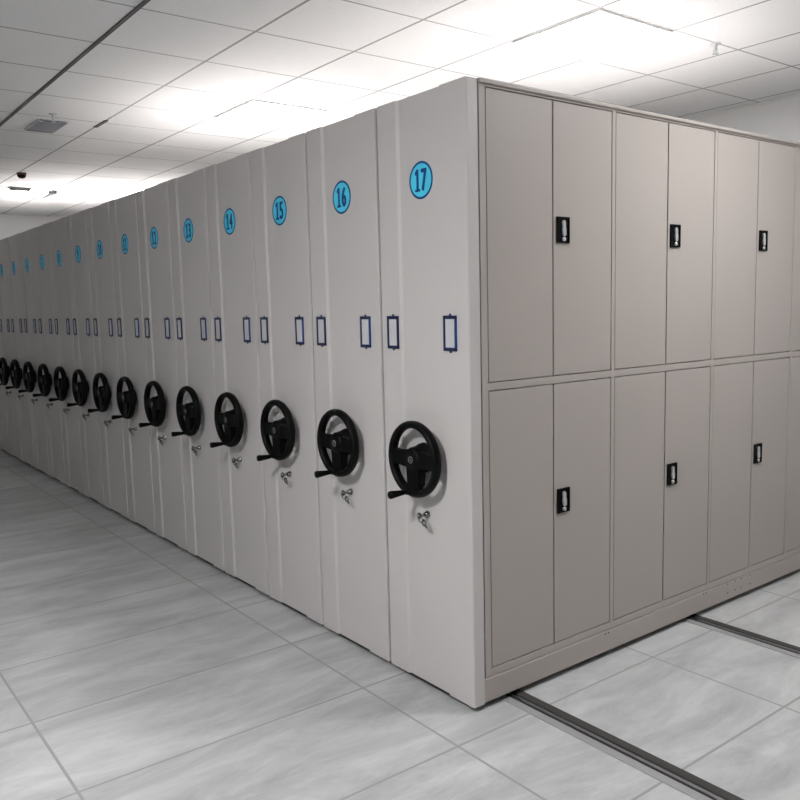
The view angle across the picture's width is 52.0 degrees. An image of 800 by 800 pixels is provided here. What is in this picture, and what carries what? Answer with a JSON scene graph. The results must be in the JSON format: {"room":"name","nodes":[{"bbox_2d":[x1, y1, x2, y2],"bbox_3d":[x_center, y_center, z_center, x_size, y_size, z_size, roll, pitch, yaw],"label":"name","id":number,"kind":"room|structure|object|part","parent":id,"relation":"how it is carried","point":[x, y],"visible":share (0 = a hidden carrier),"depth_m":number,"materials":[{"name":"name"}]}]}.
{"room":"archive storage room","nodes":[
{"label":"archive storage room","id":0,"kind":"room"},
{"bbox_2d":[0,216,59,239],"bbox_3d":[-6.171,-1.005,11.014,8.120,2.995,0.100,-6,8,-37],"label":"wall","id":1,"kind":"structure","parent":0,"point":[9,225],"depth_m":11.46,"materials":[{"name":"white paint"}]},
{"bbox_2d":[0,214,62,217],"bbox_3d":[-6.179,-2.475,10.788,7.895,0.022,0.025,-6,8,-37],"label":"trim","id":2,"kind":"structure","parent":1,"relation":"attached to","point":[0,214],"depth_m":11.51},
{"bbox_2d":[0,449,799,799],"bbox_3d":[-1.538,1.105,5.228,8.120,0.100,15.200,-6,8,-37],"label":"floor","id":3,"kind":"structure","parent":0,"point":[133,666],"depth_m":3.36,"materials":[{"name":"grey tile"}]},
{"bbox_2d":[0,337,9,453],"bbox_3d":[-3.511,-0.723,10.462,3.326,2.418,0.563,-6,8,-37],"label":"tall cabinet","id":4,"kind":"object","parent":3,"relation":"on","point":[4,439],"visible":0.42,"depth_m":9.56,"materials":[{"name":"metal"}]},
{"bbox_2d":[0,238,21,459],"bbox_3d":[-3.167,-0.680,10.017,3.326,2.418,0.563,-6,8,-37],"label":"tall cabinet","id":5,"kind":"object","parent":3,"relation":"on","point":[5,318],"visible":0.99,"depth_m":9.08,"materials":[{"name":"metal"}]},
{"bbox_2d":[4,234,34,467],"bbox_3d":[-2.824,-0.637,9.572,3.326,2.418,0.563,-6,8,-37],"label":"tall cabinet","id":6,"kind":"object","parent":3,"relation":"on","point":[11,243],"visible":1,"depth_m":8.65,"materials":[{"name":"metal"}]},
{"bbox_2d":[17,229,49,475],"bbox_3d":[-2.481,-0.594,9.127,3.326,2.418,0.563,-6,8,-37],"label":"tall cabinet","id":7,"kind":"object","parent":3,"relation":"on","point":[25,248],"visible":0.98,"depth_m":8.21,"materials":[{"name":"metal"}]},
{"bbox_2d":[31,223,65,484],"bbox_3d":[-2.138,-0.552,8.682,3.326,2.418,0.563,-6,8,-37],"label":"tall cabinet","id":8,"kind":"object","parent":3,"relation":"on","point":[45,375],"visible":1,"depth_m":7.76,"materials":[{"name":"metal"}]},
{"bbox_2d":[47,217,83,494],"bbox_3d":[-1.795,-0.509,8.236,3.326,2.418,0.563,-6,8,-37],"label":"tall cabinet","id":9,"kind":"object","parent":3,"relation":"on","point":[63,373],"visible":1,"depth_m":7.31,"materials":[{"name":"metal"}]},
{"bbox_2d":[65,210,105,506],"bbox_3d":[-1.452,-0.466,7.791,3.326,2.418,0.563,-6,8,-37],"label":"tall cabinet","id":10,"kind":"object","parent":3,"relation":"on","point":[76,231],"visible":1,"depth_m":6.86,"materials":[{"name":"metal"}]},
{"bbox_3d":[-2.748,0.038,6.898,0.103,0.032,0.033,-6,8,-37],"label":"crank handle","id":11,"kind":"part","parent":10,"relation":"part of","materials":[{"name":"black plastic"}]},
{"bbox_2d":[85,202,128,518],"bbox_3d":[-1.109,-0.423,7.346,3.326,2.418,0.563,-6,8,-37],"label":"tall cabinet","id":12,"kind":"object","parent":3,"relation":"on","point":[107,375],"visible":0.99,"depth_m":6.42,"materials":[{"name":"metal"}]},
{"bbox_3d":[-2.405,0.081,6.453,0.103,0.032,0.033,-6,8,-37],"label":"crank handle","id":13,"kind":"part","parent":12,"relation":"part of","materials":[{"name":"black plastic"}]},
{"bbox_2d":[109,192,155,533],"bbox_3d":[-0.766,-0.381,6.901,3.326,2.418,0.563,-6,8,-37],"label":"tall cabinet","id":14,"kind":"object","parent":3,"relation":"on","point":[131,385],"visible":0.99,"depth_m":5.97,"materials":[{"name":"metal"}]},
{"bbox_3d":[-2.062,0.124,6.007,0.103,0.032,0.033,-6,8,-37],"label":"crank handle","id":15,"kind":"part","parent":14,"relation":"part of","materials":[{"name":"black plastic"}]},
{"bbox_2d":[136,181,187,551],"bbox_3d":[-0.422,-0.338,6.456,3.326,2.418,0.563,-6,8,-37],"label":"tall cabinet","id":16,"kind":"object","parent":3,"relation":"on","point":[161,391],"visible":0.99,"depth_m":5.52,"materials":[{"name":"metal"}]},
{"bbox_3d":[-1.719,0.166,5.562,0.103,0.032,0.033,-6,8,-37],"label":"crank handle","id":17,"kind":"part","parent":16,"relation":"part of","materials":[{"name":"black plastic"}]},
{"bbox_2d":[167,168,224,571],"bbox_3d":[-0.079,-0.295,6.011,3.326,2.418,0.563,-6,8,-37],"label":"tall cabinet","id":18,"kind":"object","parent":3,"relation":"on","point":[196,397],"visible":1,"depth_m":5.07,"materials":[{"name":"metal"}]},
{"bbox_3d":[-1.376,0.209,5.117,0.103,0.032,0.033,-6,8,-37],"label":"crank handle","id":19,"kind":"part","parent":18,"relation":"part of","materials":[{"name":"black plastic"}]},
{"bbox_2d":[205,152,269,595],"bbox_3d":[0.264,-0.252,5.565,3.326,2.418,0.563,-6,8,-37],"label":"tall cabinet","id":20,"kind":"object","parent":3,"relation":"on","point":[237,411],"visible":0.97,"depth_m":4.63,"materials":[{"name":"metal"}]},
{"bbox_3d":[-1.033,0.252,4.672,0.103,0.032,0.033,-6,8,-37],"label":"crank handle","id":21,"kind":"part","parent":20,"relation":"part of","materials":[{"name":"black plastic"}]},
{"bbox_2d":[250,133,323,625],"bbox_3d":[0.607,-0.209,5.120,3.326,2.418,0.563,-6,8,-37],"label":"tall cabinet","id":22,"kind":"object","parent":3,"relation":"on","point":[279,173],"visible":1,"depth_m":4.18,"materials":[{"name":"metal"}]},
{"bbox_3d":[-0.690,0.295,4.227,0.103,0.032,0.033,-6,8,-37],"label":"crank handle","id":23,"kind":"part","parent":22,"relation":"part of","materials":[{"name":"black plastic"}]},
{"bbox_2d":[306,108,390,661],"bbox_3d":[0.950,-0.167,4.675,3.326,2.418,0.563,-6,8,-37],"label":"tall cabinet","id":24,"kind":"object","parent":3,"relation":"on","point":[344,216],"visible":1,"depth_m":3.73,"materials":[{"name":"metal"}]},
{"bbox_3d":[-0.346,0.337,3.781,0.103,0.032,0.033,-6,8,-37],"label":"crank handle","id":25,"kind":"part","parent":24,"relation":"part of","materials":[{"name":"black plastic"}]},
{"bbox_2d":[377,76,799,707],"bbox_3d":[1.298,-0.125,4.227,3.330,2.420,0.574,-6,8,-37],"label":"tall cabinet","id":26,"kind":"object","parent":3,"relation":"on","point":[591,308],"visible":1,"depth_m":3.48,"materials":[{"name":"metal"}]},
{"bbox_3d":[-0.003,0.380,3.336,0.103,0.032,0.033,-6,8,-37],"label":"crank handle","id":27,"kind":"part","parent":26,"relation":"part of","materials":[{"name":"black plastic"}]},
{"bbox_3d":[0.119,0.000,3.330,0.056,2.403,0.552,-6,8,-37],"label":"panel","id":28,"kind":"part","parent":26,"relation":"part of","materials":[{"name":"grey metal"}]},
{"bbox_3d":[0.465,-0.627,3.200,0.360,1.092,0.018,-6,8,-37],"label":"door","id":29,"kind":"part","parent":26,"relation":"part of","materials":[{"name":"grey metal"}]},
{"bbox_3d":[0.493,0.502,3.330,0.360,1.108,0.018,-6,8,-37],"label":"door","id":30,"kind":"part","parent":26,"relation":"part of","materials":[{"name":"grey metal"}]},
{"bbox_3d":[0.663,-0.691,3.328,0.076,0.104,0.012,-6,8,-37],"label":"door handle","id":31,"kind":"part","parent":26,"relation":"part of","materials":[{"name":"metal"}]},
{"bbox_3d":[0.691,0.422,3.456,0.076,0.104,0.012,-6,8,-37],"label":"door handle","id":32,"kind":"part","parent":26,"relation":"part of","materials":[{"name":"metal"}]},
{"bbox_3d":[0.786,0.469,3.553,0.363,1.108,0.018,-6,8,-37],"label":"door","id":33,"kind":"part","parent":26,"relation":"part of","materials":[{"name":"grey metal"}]},
{"bbox_3d":[0.758,-0.660,3.423,0.363,1.092,0.018,-6,8,-37],"label":"door","id":34,"kind":"part","parent":26,"relation":"part of","materials":[{"name":"grey metal"}]},
{"bbox_3d":[1.516,-1.308,3.940,3.122,0.016,0.034,-6,8,-37],"label":"moulding","id":35,"kind":"part","parent":26,"relation":"part of","materials":[{"name":"grey metal"}]},
{"bbox_3d":[1.101,0.434,3.792,0.371,1.108,0.018,-6,8,-37],"label":"door","id":36,"kind":"part","parent":26,"relation":"part of","materials":[{"name":"grey metal"}]},
{"bbox_3d":[1.073,-0.695,3.662,0.371,1.092,0.018,-6,8,-37],"label":"door","id":37,"kind":"part","parent":26,"relation":"part of","materials":[{"name":"grey metal"}]},
{"bbox_3d":[1.303,0.354,3.921,0.076,0.104,0.012,-6,8,-37],"label":"door handle","id":38,"kind":"part","parent":26,"relation":"part of","materials":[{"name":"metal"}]},
{"bbox_3d":[1.276,-0.759,3.793,0.076,0.104,0.012,-6,8,-37],"label":"door handle","id":39,"kind":"part","parent":26,"relation":"part of","materials":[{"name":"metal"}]},
{"bbox_3d":[1.400,0.401,4.019,0.367,1.108,0.018,-6,8,-37],"label":"door","id":40,"kind":"part","parent":26,"relation":"part of","materials":[{"name":"grey metal"}]},
{"bbox_3d":[1.372,-0.729,3.890,0.367,1.092,0.018,-6,8,-37],"label":"door","id":41,"kind":"part","parent":26,"relation":"part of","materials":[{"name":"grey metal"}]},
{"bbox_3d":[1.715,0.366,4.259,0.371,1.108,0.018,-6,8,-37],"label":"door","id":42,"kind":"part","parent":26,"relation":"part of","materials":[{"name":"grey metal"}]},
{"bbox_3d":[1.687,-0.764,4.129,0.371,1.092,0.018,-6,8,-37],"label":"door","id":43,"kind":"part","parent":26,"relation":"part of","materials":[{"name":"grey metal"}]},
{"bbox_3d":[1.917,0.285,4.387,0.076,0.104,0.012,-6,8,-37],"label":"door handle","id":44,"kind":"part","parent":26,"relation":"part of","materials":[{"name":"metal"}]},
{"bbox_3d":[1.889,-0.828,4.260,0.076,0.104,0.012,-6,8,-37],"label":"door handle","id":45,"kind":"part","parent":26,"relation":"part of","materials":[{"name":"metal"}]},
{"bbox_3d":[2.014,0.332,4.486,0.367,1.108,0.018,-6,8,-37],"label":"door","id":46,"kind":"part","parent":26,"relation":"part of","materials":[{"name":"grey metal"}]},
{"bbox_3d":[1.986,-0.797,4.356,0.367,1.092,0.018,-6,8,-37],"label":"door","id":47,"kind":"part","parent":26,"relation":"part of","materials":[{"name":"grey metal"}]},
{"bbox_3d":[2.329,0.297,4.725,0.371,1.108,0.018,-6,8,-37],"label":"door","id":48,"kind":"part","parent":26,"relation":"part of","materials":[{"name":"grey metal"}]},
{"bbox_3d":[2.301,-0.832,4.595,0.371,1.092,0.018,-6,8,-37],"label":"door","id":49,"kind":"part","parent":26,"relation":"part of","materials":[{"name":"grey metal"}]},
{"bbox_2d":[498,689,743,799],"bbox_3d":[-1.447,0.978,5.856,0.115,0.006,13.100,-6,8,-37],"label":"rail","id":50,"kind":"object","parent":3,"relation":"on","point":[675,777],"visible":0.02,"depth_m":2.94,"materials":[{"name":"grey metal"}]},
{"bbox_2d":[680,614,799,658],"bbox_3d":[-0.435,0.865,6.625,0.115,0.006,13.100,-6,8,-37],"label":"rail","id":51,"kind":"object","parent":3,"relation":"on","point":[776,645],"visible":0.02,"depth_m":3.92,"materials":[{"name":"grey metal"}]},
{"bbox_2d":[0,0,799,216],"bbox_3d":[-1.613,-1.969,4.875,8.120,0.100,15.200,-6,8,-37],"label":"ceiling","id":52,"kind":"structure","parent":0,"point":[160,81],"depth_m":4.79,"materials":[{"name":"white tile"}]},
{"bbox_2d":[7,186,30,191],"bbox_3d":[-4.171,-2.311,8.986,0.220,0.034,0.120,-6,8,-37],"label":"clip","id":53,"kind":"object","parent":52,"relation":"attached to","point":[10,188],"visible":1,"depth_m":8.96,"materials":[{"name":"grey metal"}]},
{"bbox_2d":[16,172,25,178],"bbox_3d":[-3.722,-2.206,8.063,0.090,0.057,0.090,-6,8,-37],"label":"ceiling sensor","id":54,"kind":"object","parent":52,"relation":"attached to","point":[22,175],"visible":1,"depth_m":8.03,"materials":[{"name":"black plastic"}]},
{"bbox_2d":[0,187,51,196],"bbox_3d":[-4.324,-2.354,9.282,0.584,0.011,0.584,-6,8,-37],"label":"recessed light","id":55,"kind":"object","parent":52,"relation":"in","point":[3,190],"visible":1,"depth_m":9.34,"materials":[{"name":"white plastic"}]},
{"bbox_2d":[24,119,67,132],"bbox_3d":[-2.624,-2.027,6.072,0.210,0.011,0.400,-6,8,-37],"label":"ceiling vent","id":56,"kind":"object","parent":52,"relation":"in","point":[40,125],"visible":0.97,"depth_m":6.06,"materials":[{"name":"grey metal"}]},
{"bbox_2d":[41,190,56,197],"bbox_3d":[-4.050,-2.364,9.416,0.090,0.034,0.440,-6,8,-37],"label":"clip","id":57,"kind":"object","parent":52,"relation":"attached to","point":[48,193],"visible":1,"depth_m":9.31,"materials":[{"name":"grey metal"}]},
{"bbox_2d":[49,113,56,122],"bbox_3d":[-2.420,-1.968,5.721,0.058,0.057,0.058,-6,8,-37],"label":"sprinkler","id":58,"kind":"object","parent":52,"relation":"attached to","point":[52,114],"visible":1,"depth_m":5.71,"materials":[{"name":"grey metal"}]},
{"bbox_2d":[0,0,150,125],"bbox_3d":[-1.898,-1.885,4.663,0.022,0.008,14.800,-6,8,-37],"label":"trim","id":59,"kind":"structure","parent":52,"relation":"attached to","point":[143,3],"depth_m":4.42,"materials":[{"name":"black metal"}]},
{"bbox_2d":[94,120,107,127],"bbox_3d":[-2.207,-2.036,6.044,0.028,0.008,0.260,-6,8,-37],"label":"trim","id":60,"kind":"structure","parent":52,"relation":"attached to","point":[104,121],"depth_m":6.04,"materials":[{"name":"grey metal"}]},
{"bbox_2d":[108,187,146,194],"bbox_3d":[-3.007,-2.415,9.531,0.584,0.011,0.584,-6,8,-37],"label":"recessed light","id":61,"kind":"object","parent":52,"relation":"in","point":[126,190],"visible":0.44,"depth_m":9.38,"materials":[{"name":"white plastic"}]},
{"bbox_2d":[215,99,326,126],"bbox_3d":[-0.927,-2.043,5.852,0.584,0.011,0.584,-6,8,-37],"label":"recessed light","id":62,"kind":"object","parent":52,"relation":"in","point":[253,110],"visible":1,"depth_m":5.83,"materials":[{"name":"white plastic"}]},
{"bbox_2d":[513,8,672,60],"bbox_3d":[1.010,-1.914,4.319,0.584,0.011,0.584,-6,8,-37],"label":"recessed light","id":63,"kind":"object","parent":52,"relation":"in","point":[600,31],"visible":1,"depth_m":4.29,"materials":[{"name":"white plastic"}]},
{"bbox_2d":[710,42,720,54],"bbox_3d":[1.734,-1.930,4.508,0.058,0.057,0.058,-6,8,-37],"label":"sprinkler","id":64,"kind":"object","parent":52,"relation":"attached to","point":[715,44],"visible":1,"depth_m":4.50,"materials":[{"name":"grey metal"}]},
{"bbox_2d":[689,95,799,141],"bbox_3d":[1.605,-0.787,7.468,0.100,2.995,15.000,-6,8,-37],"label":"wall","id":65,"kind":"structure","parent":0,"point":[780,118],"depth_m":5.86,"materials":[{"name":"white paint"}]},
{"bbox_2d":[686,94,799,119],"bbox_3d":[1.524,-2.265,7.264,0.012,0.010,15.000,-6,8,-37],"label":"trim","id":66,"kind":"structure","parent":65,"relation":"attached to","point":[795,94],"depth_m":5.97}
]}

